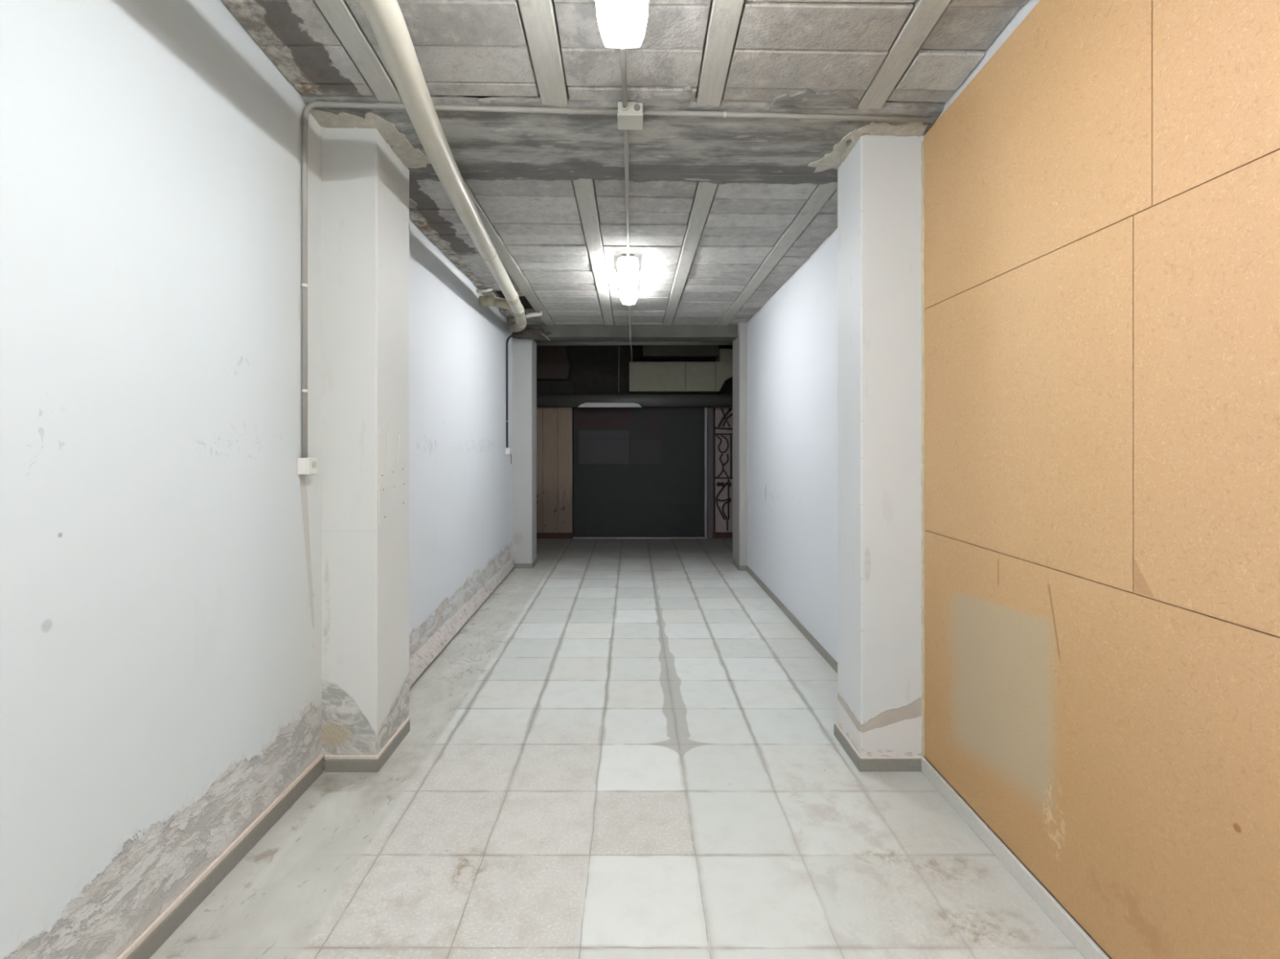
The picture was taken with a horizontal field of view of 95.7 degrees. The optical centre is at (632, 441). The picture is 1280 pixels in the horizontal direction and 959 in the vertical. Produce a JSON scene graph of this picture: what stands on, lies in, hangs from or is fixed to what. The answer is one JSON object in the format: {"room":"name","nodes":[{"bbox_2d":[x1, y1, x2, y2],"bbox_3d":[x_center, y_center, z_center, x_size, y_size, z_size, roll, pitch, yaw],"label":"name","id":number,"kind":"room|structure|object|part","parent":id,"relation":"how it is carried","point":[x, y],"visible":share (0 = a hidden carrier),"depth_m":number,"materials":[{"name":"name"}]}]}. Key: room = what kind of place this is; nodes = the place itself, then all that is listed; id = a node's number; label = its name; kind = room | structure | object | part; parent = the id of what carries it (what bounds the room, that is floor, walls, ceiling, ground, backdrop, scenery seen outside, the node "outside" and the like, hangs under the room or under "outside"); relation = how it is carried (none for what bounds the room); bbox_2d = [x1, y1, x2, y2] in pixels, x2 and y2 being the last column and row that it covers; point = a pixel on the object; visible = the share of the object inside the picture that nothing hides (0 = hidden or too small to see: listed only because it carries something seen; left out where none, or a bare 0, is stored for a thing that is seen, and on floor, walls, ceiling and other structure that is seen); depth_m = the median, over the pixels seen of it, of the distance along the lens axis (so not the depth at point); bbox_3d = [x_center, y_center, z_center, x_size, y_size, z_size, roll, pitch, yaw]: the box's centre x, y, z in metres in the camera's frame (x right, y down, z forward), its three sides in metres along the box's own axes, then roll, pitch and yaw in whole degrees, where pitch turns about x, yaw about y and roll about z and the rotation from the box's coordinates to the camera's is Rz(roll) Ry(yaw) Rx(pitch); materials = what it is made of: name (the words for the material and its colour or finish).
{"room":"basement corridor","nodes":[
{"label":"basement corridor","id":0,"kind":"room"},
{"bbox_2d":[0,0,512,958],"bbox_3d":[-1.662,-0.135,2.060,0.376,3.400,10.720,0,0,0],"label":"wall","id":1,"kind":"structure","parent":0,"point":[161,531],"depth_m":1.83,"materials":[{"name":"white paint"}]},
{"bbox_2d":[115,752,324,958],"bbox_3d":[-1.467,1.521,-0.275,0.016,0.088,6.050,0,0,0],"label":"baseboard","id":2,"kind":"structure","parent":1,"relation":"attached to","point":[165,925],"depth_m":2.03,"materials":[{"name":"grey ceramic"}]},
{"bbox_2d":[297,457,316,475],"bbox_3d":[-1.447,0.110,2.584,0.056,0.074,0.070,0,0,0],"label":"switch box","id":3,"kind":"object","parent":1,"relation":"attached to","point":[308,465],"visible":0.98,"depth_m":2.55,"materials":[{"name":"white plastic"}]},
{"bbox_3d":[-1.428,0.110,2.584,0.010,0.074,0.070,0,0,0],"label":"plate","id":4,"kind":"part","parent":3,"relation":"part of","materials":[{"name":"white plastic"}]},
{"bbox_2d":[301,101,617,457],"bbox_3d":[-0.768,-0.723,2.607,1.414,1.596,0.036,0,0,-2],"label":"conduit","id":5,"kind":"object","parent":1,"relation":"attached to","point":[308,107],"visible":0.95,"depth_m":2.58,"materials":[{"name":"grey plastic"}]},
{"bbox_2d":[408,557,515,688],"bbox_3d":[-1.432,1.494,5.143,0.105,0.143,3.975,0,0,0],"label":"baseboard","id":6,"kind":"structure","parent":1,"relation":"attached to","point":[421,659],"depth_m":4.57,"materials":[{"name":"ceramic"}]},
{"bbox_2d":[475,288,493,293],"bbox_3d":[-1.409,-1.439,5.505,0.176,0.060,0.043,0,0,-7],"label":"pipe stub","id":7,"kind":"object","parent":1,"relation":"attached to","point":[484,291],"visible":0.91,"depth_m":5.49,"materials":[{"name":"paint"}]},
{"bbox_2d":[505,448,511,454],"bbox_3d":[-1.449,0.115,6.779,0.052,0.074,0.070,0,0,0],"label":"switch box","id":8,"kind":"object","parent":1,"relation":"attached to","point":[508,451],"visible":1,"depth_m":6.74,"materials":[{"name":"white plastic"}]},
{"bbox_2d":[506,334,513,448],"bbox_3d":[-1.445,-0.590,6.827,0.029,1.350,0.126,0,0,22],"label":"conduit","id":9,"kind":"object","parent":1,"relation":"attached to","point":[512,335],"visible":1,"depth_m":6.77,"materials":[{"name":"grey plastic"}]},
{"bbox_2d":[149,537,1084,958],"bbox_3d":[0.000,1.625,3.200,3.800,0.120,13.400,0,0,0],"label":"floor","id":10,"kind":"structure","parent":0,"point":[628,749],"depth_m":2.42,"materials":[{"name":"tile"}]},
{"bbox_2d":[321,126,410,772],"bbox_3d":[-1.347,0.000,2.949,0.296,3.130,0.423,0,0,0],"label":"column","id":11,"kind":"structure","parent":10,"relation":"on","point":[366,717],"depth_m":2.75,"materials":[{"name":"white paint"}]},
{"bbox_3d":[-1.325,1.536,2.933,0.253,0.058,0.393,0,0,0],"label":"skirting","id":12,"kind":"part","parent":11,"relation":"part of","materials":[{"name":"grey ceramic"}]},
{"bbox_2d":[512,337,537,568],"bbox_3d":[-1.359,0.145,7.314,0.272,2.840,0.372,0,0,0],"label":"column","id":13,"kind":"structure","parent":10,"relation":"on","point":[524,351],"depth_m":7.14,"materials":[{"name":"grey paint"}]},
{"bbox_3d":[-1.347,1.535,7.289,0.247,0.060,0.322,0,0,0],"label":"skirting","id":14,"kind":"part","parent":13,"relation":"part of","materials":[{"name":"grey ceramic"}]},
{"bbox_2d":[511,327,551,341],"bbox_3d":[-1.222,-1.290,7.023,0.491,0.180,0.264,0,0,0],"label":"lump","id":15,"kind":"object","parent":13,"relation":"attached to","point":[529,333],"visible":0.92,"depth_m":6.95,"materials":[{"name":"grey concrete"}]},
{"bbox_2d":[512,322,737,341],"bbox_3d":[-0.025,-1.400,7.280,3.150,0.230,0.280,0,0,0],"label":"beam","id":16,"kind":"structure","parent":13,"relation":"on","point":[604,332],"depth_m":7.14,"materials":[{"name":"concrete"}]},
{"bbox_2d":[535,341,732,346],"bbox_3d":[0.000,-1.305,7.620,3.000,0.096,0.086,0,0,0],"label":"pipe","id":17,"kind":"object","parent":16,"relation":"attached to","point":[538,343],"visible":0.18,"depth_m":7.58,"materials":[{"name":"grey metal"}]},
{"bbox_2d":[536,407,573,538],"bbox_3d":[-1.310,0.505,9.365,0.700,2.120,0.090,0,0,0],"label":"cladding","id":18,"kind":"object","parent":10,"relation":"on","point":[553,424],"visible":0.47,"depth_m":9.34,"materials":[{"name":"brown wood"}]},
{"bbox_3d":[-1.310,1.520,9.365,0.700,0.090,0.090,0,0,0],"label":"skirting","id":19,"kind":"part","parent":18,"relation":"part of","materials":[{"name":"brown wood"}]},
{"bbox_2d":[712,407,732,537],"bbox_3d":[1.478,0.505,9.395,0.355,2.120,0.110,0,0,0],"label":"grille","id":20,"kind":"object","parent":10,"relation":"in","point":[722,416],"visible":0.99,"depth_m":9.40,"materials":[{"name":"black metal"}]},
{"bbox_3d":[1.478,1.520,9.405,0.355,0.090,0.090,0,0,0],"label":"skirting","id":21,"kind":"part","parent":20,"relation":"part of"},
{"bbox_2d":[732,322,747,570],"bbox_3d":[1.353,0.040,7.254,0.129,3.050,0.492,0,0,0],"label":"column","id":22,"kind":"structure","parent":10,"relation":"on","point":[740,345],"depth_m":7.02,"materials":[{"name":"white paint"}]},
{"bbox_3d":[1.339,1.535,7.229,0.102,0.060,0.442,0,0,0],"label":"skirting","id":23,"kind":"part","parent":22,"relation":"part of","materials":[{"name":"grey ceramic"}]},
{"bbox_2d":[833,134,925,771],"bbox_3d":[1.246,0.015,2.921,0.342,3.100,0.358,0,0,0],"label":"column","id":24,"kind":"structure","parent":10,"relation":"on","point":[878,726],"depth_m":2.76,"materials":[{"name":"white paint"}]},
{"bbox_3d":[1.224,1.536,2.916,0.297,0.058,0.348,0,0,0],"label":"skirting","id":25,"kind":"part","parent":24,"relation":"part of","materials":[{"name":"grey ceramic"}]},
{"bbox_2d":[221,0,1028,325],"bbox_3d":[0.000,-1.536,1.950,3.400,0.211,10.700,0,0,0],"label":"ceiling","id":26,"kind":"structure","parent":0,"point":[723,211],"depth_m":2.67,"materials":[{"name":"concrete"}]},
{"bbox_2d":[357,0,542,332],"bbox_3d":[-1.017,-1.416,1.818,0.566,0.317,10.232,0,0,-3],"label":"drain pipe","id":27,"kind":"object","parent":26,"relation":"hanging from","point":[385,18],"visible":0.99,"depth_m":2.45,"materials":[{"name":"paint"}]},
{"bbox_2d":[595,0,648,48],"bbox_3d":[-0.032,-1.451,1.355,0.180,0.228,1.262,0,0,0],"label":"lamp","id":28,"kind":"object","parent":26,"relation":"attached to","point":[622,24],"visible":1,"depth_m":1.85,"materials":[{"name":"white plastic"}]},
{"bbox_2d":[620,48,627,108],"bbox_3d":[-0.034,-1.470,2.212,0.023,0.050,0.726,0,0,0],"label":"conduit","id":29,"kind":"object","parent":26,"relation":"attached to","point":[623,51],"visible":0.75,"depth_m":2.34,"materials":[{"name":"grey plastic"}]},
{"bbox_2d":[623,129,629,256],"bbox_3d":[-0.029,-1.452,3.563,0.023,0.075,1.750,0,0,0],"label":"conduit","id":30,"kind":"object","parent":26,"relation":"attached to","point":[625,131],"visible":0.95,"depth_m":3.27,"materials":[{"name":"grey plastic"}]},
{"bbox_2d":[617,255,639,304],"bbox_3d":[-0.032,-1.395,5.065,0.180,0.116,1.262,0,0,0],"label":"lamp","id":31,"kind":"object","parent":26,"relation":"attached to","point":[628,266],"visible":1,"depth_m":4.77,"materials":[{"name":"white plastic"}]},
{"bbox_2d":[617,101,643,129],"bbox_3d":[-0.008,-1.481,2.628,0.116,0.064,0.137,0,0,0],"label":"junction box","id":32,"kind":"object","parent":26,"relation":"attached to","point":[630,117],"visible":0.96,"depth_m":2.58,"materials":[{"name":"grey plastic"}]},
{"bbox_2d":[628,304,632,361],"bbox_3d":[-0.018,-1.330,7.335,0.027,0.210,3.280,0,0,0],"label":"conduit","id":33,"kind":"object","parent":26,"relation":"attached to","point":[629,305],"visible":0.98,"depth_m":7.03,"materials":[{"name":"grey plastic"}]},
{"bbox_2d":[643,109,934,123],"bbox_3d":[0.710,-1.478,2.632,1.331,0.044,0.026,0,0,-1],"label":"conduit","id":34,"kind":"object","parent":26,"relation":"attached to","point":[646,112],"visible":0.86,"depth_m":2.62,"materials":[{"name":"grey plastic"}]},
{"bbox_2d":[536,345,732,537],"bbox_3d":[-0.025,-0.135,9.350,3.650,3.400,0.500,0,0,0],"label":"wall","id":35,"kind":"structure","parent":0,"point":[560,369],"depth_m":9.48,"materials":[{"name":"paint"}]},
{"bbox_2d":[536,393,732,407],"bbox_3d":[-0.020,-0.658,9.295,3.320,0.233,0.366,0,0,0],"label":"beam","id":36,"kind":"structure","parent":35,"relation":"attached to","point":[543,400],"depth_m":9.12,"materials":[{"name":"grey metal"}]},
{"bbox_2d":[577,402,641,407],"bbox_3d":[-0.350,-0.565,9.056,1.000,0.070,0.112,0,0,0],"label":"light cover","id":37,"kind":"object","parent":36,"relation":"attached to","point":[586,404],"visible":1,"depth_m":9.00,"materials":[{"name":"plastic"}]},
{"bbox_2d":[573,407,712,538],"bbox_3d":[0.175,0.505,9.380,2.250,2.120,0.160,0,0,0],"label":"door","id":38,"kind":"structure","parent":35,"relation":"in","point":[638,471],"depth_m":9.36,"materials":[{"name":"paint"}]},
{"bbox_2d":[642,345,719,359],"bbox_3d":[0.762,-1.485,9.265,1.185,0.300,0.430,0,0,0],"label":"boxed beam","id":39,"kind":"structure","parent":35,"relation":"attached to","point":[649,352],"depth_m":9.05,"materials":[{"name":"black"}]},
{"bbox_2d":[747,0,1111,958],"bbox_3d":[1.599,-0.135,2.060,0.403,3.400,10.720,0,0,0],"label":"wall","id":40,"kind":"structure","parent":0,"point":[793,337],"depth_m":4.81,"materials":[{"name":"white paint"}]},
{"bbox_2d":[746,565,837,673],"bbox_3d":[1.389,1.535,5.050,0.016,0.060,3.940,0,0,0],"label":"baseboard","id":41,"kind":"structure","parent":40,"relation":"attached to","point":[831,661],"depth_m":4.82,"materials":[{"name":"grey ceramic"}]},
{"bbox_2d":[920,140,925,757],"bbox_3d":[1.384,0.035,2.749,0.023,2.920,0.015,0,0,0],"label":"trim","id":42,"kind":"structure","parent":40,"relation":"attached to","point":[922,148],"depth_m":2.75,"materials":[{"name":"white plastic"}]},
{"bbox_2d":[920,756,1109,958],"bbox_3d":[1.376,1.531,-0.273,0.014,0.068,6.055,0,0,0],"label":"baseboard","id":43,"kind":"structure","parent":40,"relation":"attached to","point":[1086,947],"depth_m":2.05,"materials":[{"name":"grey ceramic"}]},
{"bbox_2d":[924,216,1133,592],"bbox_3d":[1.390,-0.102,2.175,0.012,1.041,1.146,0,0,0],"label":"panel","id":44,"kind":"object","parent":40,"relation":"attached to","point":[1029,368],"visible":1,"depth_m":1.95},
{"bbox_2d":[924,0,1154,308],"bbox_3d":[1.390,-1.074,2.146,0.012,0.894,1.204,0,0,0],"label":"panel","id":45,"kind":"object","parent":40,"relation":"attached to","point":[1048,147],"visible":1,"depth_m":1.95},
{"bbox_2d":[924,530,1279,958],"bbox_3d":[1.390,0.958,1.025,0.012,1.071,3.446,0,0,0],"label":"panel","id":46,"kind":"object","parent":40,"relation":"attached to","point":[1122,745],"visible":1,"depth_m":1.66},
{"bbox_2d":[1133,150,1279,636],"bbox_3d":[1.390,-0.102,0.380,0.012,1.041,2.436,0,0,0],"label":"panel","id":47,"kind":"object","parent":40,"relation":"attached to","point":[1206,257],"visible":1,"depth_m":1.38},
{"bbox_2d":[1152,0,1279,205],"bbox_3d":[1.390,-1.079,0.321,0.012,0.905,2.438,0,0,0],"label":"panel","id":48,"kind":"object","parent":40,"relation":"attached to","point":[1216,63],"visible":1,"depth_m":1.39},
{"bbox_3d":[-0.025,-1.855,8.500,3.650,0.120,2.400,0,0,0],"label":"ceiling","id":49,"kind":"structure","parent":0,"visible":0},
{"bbox_2d":[617,345,619,392],"bbox_3d":[-0.205,-1.275,9.000,0.022,1.040,0.012,0,0,0],"label":"rod","id":50,"kind":"object","parent":49,"relation":"hanging from","point":[619,345],"visible":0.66,"depth_m":9.00,"materials":[{"name":"metal"}]},
{"bbox_3d":[1.730,-0.135,8.475,0.140,3.400,2.250,0,0,0],"label":"wall","id":51,"kind":"structure","parent":0,"visible":0},
{"bbox_2d":[629,348,732,393],"bbox_3d":[0.805,-1.107,9.218,1.700,0.655,0.484,0,0,0],"label":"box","id":52,"kind":"object","parent":51,"relation":"attached to","point":[645,377],"visible":0.91,"depth_m":8.98,"materials":[{"name":"metal"}]},
{"bbox_3d":[0.657,-1.008,9.220,1.405,0.455,0.480,0,0,0],"label":"casing","id":53,"kind":"part","parent":52,"relation":"part of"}
]}

